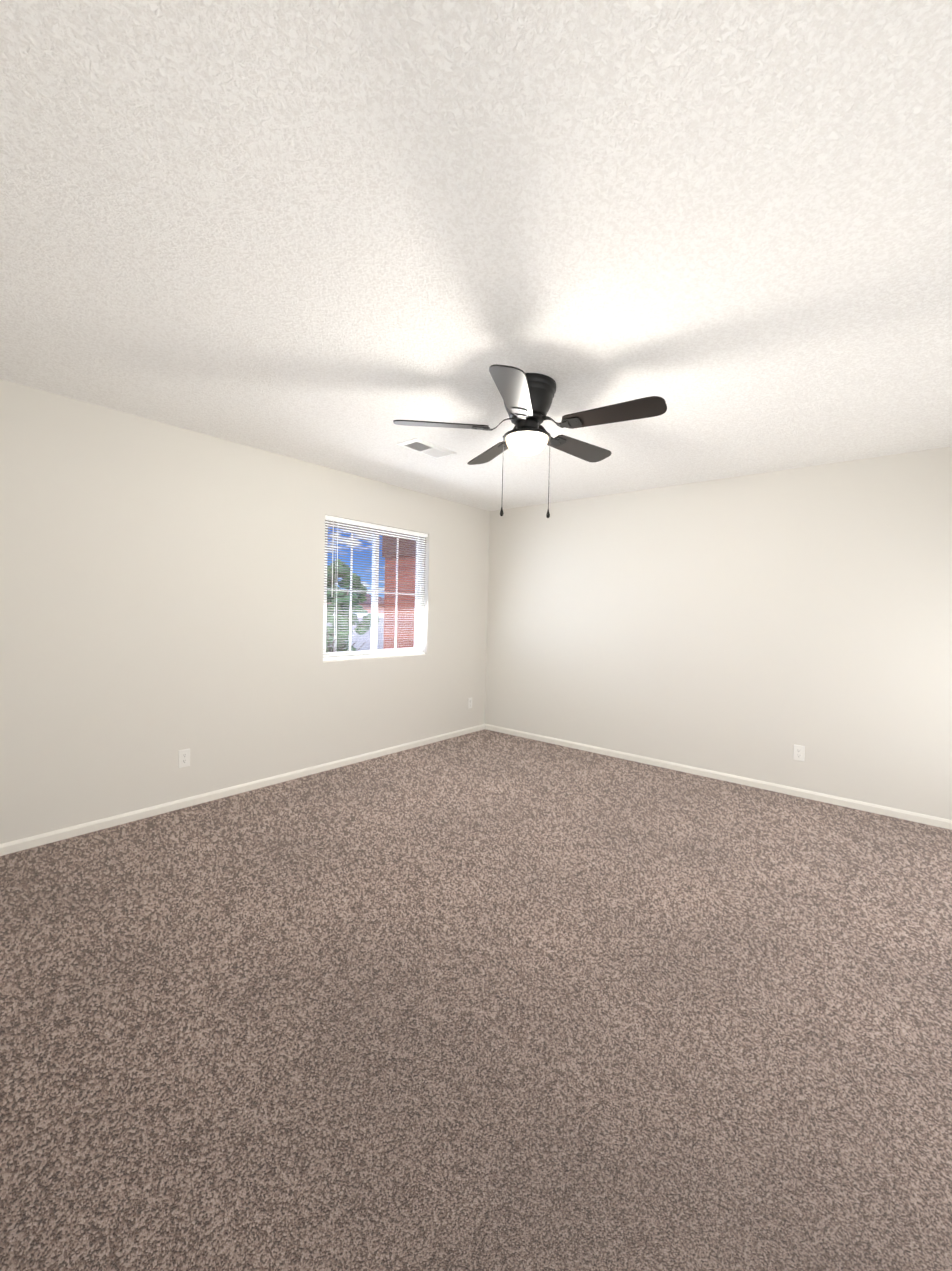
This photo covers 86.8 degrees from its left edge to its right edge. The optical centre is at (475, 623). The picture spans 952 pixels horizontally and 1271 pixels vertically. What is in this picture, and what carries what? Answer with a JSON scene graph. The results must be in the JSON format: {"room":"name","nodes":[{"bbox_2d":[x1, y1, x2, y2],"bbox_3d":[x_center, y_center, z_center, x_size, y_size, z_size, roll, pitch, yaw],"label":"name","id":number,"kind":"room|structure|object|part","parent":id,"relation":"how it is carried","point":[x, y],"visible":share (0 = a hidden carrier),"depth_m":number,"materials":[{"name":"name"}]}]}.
{"room":"empty bedroom","nodes":[
{"label":"empty bedroom","id":0,"kind":"room"},
{"bbox_2d":[0,379,489,843],"bbox_3d":[-1.499,-0.026,3.806,0.140,2.440,5.180,2,2,40],"label":"wall","id":1,"kind":"structure","parent":0,"point":[161,594],"depth_m":3.23,"materials":[{"name":"white paint"}]},
{"bbox_2d":[178,749,189,767],"bbox_3d":[-1.893,0.876,3.267,0.007,0.115,0.070,2,2,40],"label":"outlet","id":2,"kind":"object","parent":1,"relation":"attached to","point":[186,758],"visible":1,"depth_m":3.26,"materials":[{"name":"white plastic"}]},
{"bbox_2d":[0,724,484,855],"bbox_3d":[-1.468,1.167,3.785,0.013,0.058,4.900,2,2,40],"label":"baseboard","id":3,"kind":"structure","parent":1,"relation":"attached to","point":[54,836],"depth_m":3.34,"materials":[{"name":"white"}]},
{"bbox_2d":[323,519,426,660],"bbox_3d":[-0.902,-0.282,4.521,0.122,1.185,1.165,2,2,40],"label":"window","id":4,"kind":"structure","parent":1,"relation":"in","point":[421,594],"depth_m":4.50,"materials":[{"name":"white plastic"}]},
{"bbox_3d":[-1.071,-0.281,4.315,0.008,1.045,0.491,2,2,40],"label":"window muntin","id":5,"kind":"part","parent":4,"relation":"part of","materials":[{"name":"white plastic"}]},
{"bbox_3d":[-0.909,-0.282,4.528,0.046,1.109,1.089,2,2,40],"label":"window sashes","id":6,"kind":"part","parent":4,"relation":"part of","materials":[{"name":"white plastic"}]},
{"bbox_3d":[-0.877,0.294,4.504,0.022,0.012,1.141,2,2,40],"label":"window blind bottom rail","id":7,"kind":"part","parent":4,"relation":"part of","materials":[{"name":"white plastic"}]},
{"bbox_2d":[323,654,426,662],"bbox_3d":[-0.878,0.309,4.505,0.062,0.006,1.165,2,2,40],"label":"window sill","id":8,"kind":"structure","parent":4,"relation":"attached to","point":[373,658],"depth_m":4.42,"materials":[{"name":"white wood"}]},
{"bbox_2d":[325,515,427,536],"bbox_3d":[-0.851,-0.856,4.476,0.027,0.028,1.149,2,2,40],"label":"blind headrail","id":9,"kind":"object","parent":4,"relation":"attached to","point":[332,518],"visible":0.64,"depth_m":4.41,"materials":[{"name":"white plastic"}]},
{"bbox_2d":[331,520,333,596],"bbox_3d":[-1.164,-0.525,4.088,0.011,0.620,0.011,2,2,40],"label":"blind wand","id":10,"kind":"object","parent":9,"relation":"hanging from","point":[332,561],"visible":0.96,"depth_m":4.08,"materials":[{"name":"white plastic"}]},
{"bbox_2d":[334,533,337,657],"bbox_3d":[-1.151,-0.276,4.147,0.029,1.131,0.010,2,2,40],"label":"blind cord","id":11,"kind":"object","parent":9,"relation":"hanging from","point":[336,593],"depth_m":4.14,"materials":[{"name":"white fabric"}]},
{"bbox_2d":[414,535,417,652],"bbox_3d":[-0.572,-0.278,4.839,0.029,1.131,0.010,2,2,40],"label":"blind cord","id":12,"kind":"object","parent":9,"relation":"hanging from","point":[416,535],"depth_m":4.84,"materials":[{"name":"white fabric"}]},
{"bbox_3d":[-0.747,-0.283,4.740,0.008,1.045,0.491,2,2,40],"label":"window muntin","id":13,"kind":"part","parent":4,"relation":"part of","materials":[{"name":"white plastic"}]},
{"bbox_2d":[468,698,471,708],"bbox_3d":[-0.062,0.864,5.455,0.007,0.115,0.070,2,2,40],"label":"outlet","id":14,"kind":"object","parent":1,"relation":"attached to","point":[469,702],"visible":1,"depth_m":5.44,"materials":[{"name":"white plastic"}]},
{"bbox_2d":[0,729,951,1270],"bbox_3d":[0.250,1.329,2.349,4.780,0.120,5.180,2,2,40],"label":"floor","id":15,"kind":"structure","parent":0,"point":[484,999],"depth_m":1.59,"materials":[{"name":"carpet"}]},
{"bbox_2d":[0,0,951,510],"bbox_3d":[0.309,-1.229,2.289,4.780,0.120,5.180,2,2,40],"label":"ceiling","id":16,"kind":"structure","parent":0,"point":[338,234],"depth_m":1.47,"materials":[{"name":"white paint"}]},
{"bbox_2d":[397,438,456,458],"bbox_3d":[-0.337,-1.206,3.487,0.196,0.013,0.392,2,2,40],"label":"ceiling vent","id":17,"kind":"object","parent":16,"relation":"in","point":[425,447],"visible":1,"depth_m":3.46,"materials":[{"name":"white metal"}]},
{"bbox_2d":[393,364,666,517],"bbox_3d":[0.288,-0.851,2.499,1.249,0.647,1.249,2,2,40],"label":"ceiling fan","id":18,"kind":"object","parent":16,"relation":"hanging from","point":[527,398],"visible":1,"depth_m":2.39,"materials":[{"name":"black"}]},
{"bbox_3d":[-0.170,-0.969,2.455,0.383,0.035,0.383,2,2,40],"label":"blade","id":19,"kind":"part","parent":18,"relation":"part of","materials":[{"name":"black wood"}]},
{"bbox_3d":[0.089,-0.973,2.885,0.441,0.035,0.294,2,2,40],"label":"blade","id":20,"kind":"part","parent":18,"relation":"part of","materials":[{"name":"black wood"}]},
{"bbox_3d":[0.132,-0.729,2.487,0.018,0.396,0.019,2,2,40],"label":"pull chain","id":21,"kind":"part","parent":18,"relation":"part of","materials":[{"name":"black metal"}]},
{"bbox_3d":[0.161,-0.952,2.078,0.294,0.035,0.441,2,2,40],"label":"blade","id":22,"kind":"part","parent":18,"relation":"part of","materials":[{"name":"black wood"}]},
{"bbox_3d":[0.251,-0.875,2.495,0.212,0.088,0.212,2,2,40],"label":"lamp shade","id":23,"kind":"part","parent":18,"relation":"part of","materials":[{"name":"white glass"}]},
{"bbox_3d":[0.364,-0.724,2.510,0.018,0.396,0.019,2,2,40],"label":"pull chain","id":24,"kind":"part","parent":18,"relation":"part of","materials":[{"name":"black metal"}]},
{"bbox_3d":[0.578,-0.959,2.768,0.184,0.035,0.463,2,2,40],"label":"blade","id":25,"kind":"part","parent":18,"relation":"part of","materials":[{"name":"black wood"}]},
{"bbox_3d":[0.621,-0.947,2.280,0.463,0.035,0.184,2,2,40],"label":"blade","id":26,"kind":"part","parent":18,"relation":"part of","materials":[{"name":"black wood"}]},
{"bbox_2d":[485,446,951,819],"bbox_3d":[1.950,0.044,4.207,4.640,2.440,0.140,2,2,40],"label":"wall","id":27,"kind":"structure","parent":0,"point":[756,626],"depth_m":3.94,"materials":[{"name":"white paint"}]},
{"bbox_2d":[485,724,951,829],"bbox_3d":[1.825,1.233,4.217,4.487,0.058,0.013,2,2,40],"label":"baseboard","id":28,"kind":"structure","parent":27,"relation":"attached to","point":[886,811],"depth_m":3.94,"materials":[{"name":"white wood"}]},
{"bbox_2d":[793,744,804,761],"bbox_3d":[2.400,0.963,3.738,0.070,0.115,0.007,2,2,40],"label":"outlet","id":29,"kind":"object","parent":27,"relation":"attached to","point":[799,750],"visible":1,"depth_m":3.73,"materials":[{"name":"white plastic"}]},
{"label":"outside","id":30,"kind":"structure","parent":0,"visible":0},
{"bbox_3d":[-9.833,3.400,33.675,120.000,0.200,100.000,2,2,40],"label":"ground","id":31,"kind":"structure","parent":30,"visible":0},
{"bbox_2d":[326,559,378,652],"bbox_3d":[-5.193,0.737,17.912,2.867,6.080,2.952,2,2,40],"label":"tree","id":32,"kind":"object","parent":31,"relation":"on","point":[333,642],"depth_m":17.78,"materials":[{"name":"green plant"}]},
{"bbox_2d":[342,596,367,612],"bbox_3d":[-8.879,0.641,34.655,3.801,5.312,3.609,2,2,40],"label":"tree","id":33,"kind":"object","parent":31,"relation":"on","point":[362,610],"depth_m":34.04,"materials":[{"name":"plant"}]},
{"bbox_2d":[327,613,383,651],"bbox_3d":[-7.688,1.494,26.006,7.200,4.070,23.200,2,2,40],"label":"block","id":34,"kind":"object","parent":31,"relation":"on","point":[367,634],"depth_m":23.53,"materials":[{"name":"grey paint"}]},
{"bbox_3d":[-7.643,-0.470,25.959,7.200,0.140,23.200,2,2,40],"label":"garage block cap","id":35,"kind":"part","parent":34,"relation":"part of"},
{"bbox_2d":[359,604,383,612],"bbox_3d":[-12.309,0.572,46.165,8.000,4.750,8.000,2,2,40],"label":"house","id":36,"kind":"structure","parent":31,"relation":"on","point":[367,606],"depth_m":43.53,"materials":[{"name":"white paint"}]},
{"bbox_2d":[347,591,383,604],"bbox_3d":[-12.239,-2.451,46.094,9.000,1.300,9.000,2,2,40],"label":"house roof","id":37,"kind":"structure","parent":36,"relation":"on","point":[382,603],"depth_m":44.97,"materials":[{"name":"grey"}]},
{"bbox_2d":[383,555,415,648],"bbox_3d":[1.010,1.440,10.710,2.850,5.300,5.300,2,2,40],"label":"brick building","id":38,"kind":"structure","parent":31,"relation":"on","point":[402,640],"depth_m":9.25,"materials":[{"name":"red brick"}]},
{"bbox_2d":[382,536,415,557],"bbox_3d":[1.107,-2.757,10.611,3.650,3.100,6.100,2,2,40],"label":"roof","id":39,"kind":"structure","parent":38,"relation":"on","point":[396,547],"depth_m":9.28,"materials":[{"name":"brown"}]}
]}

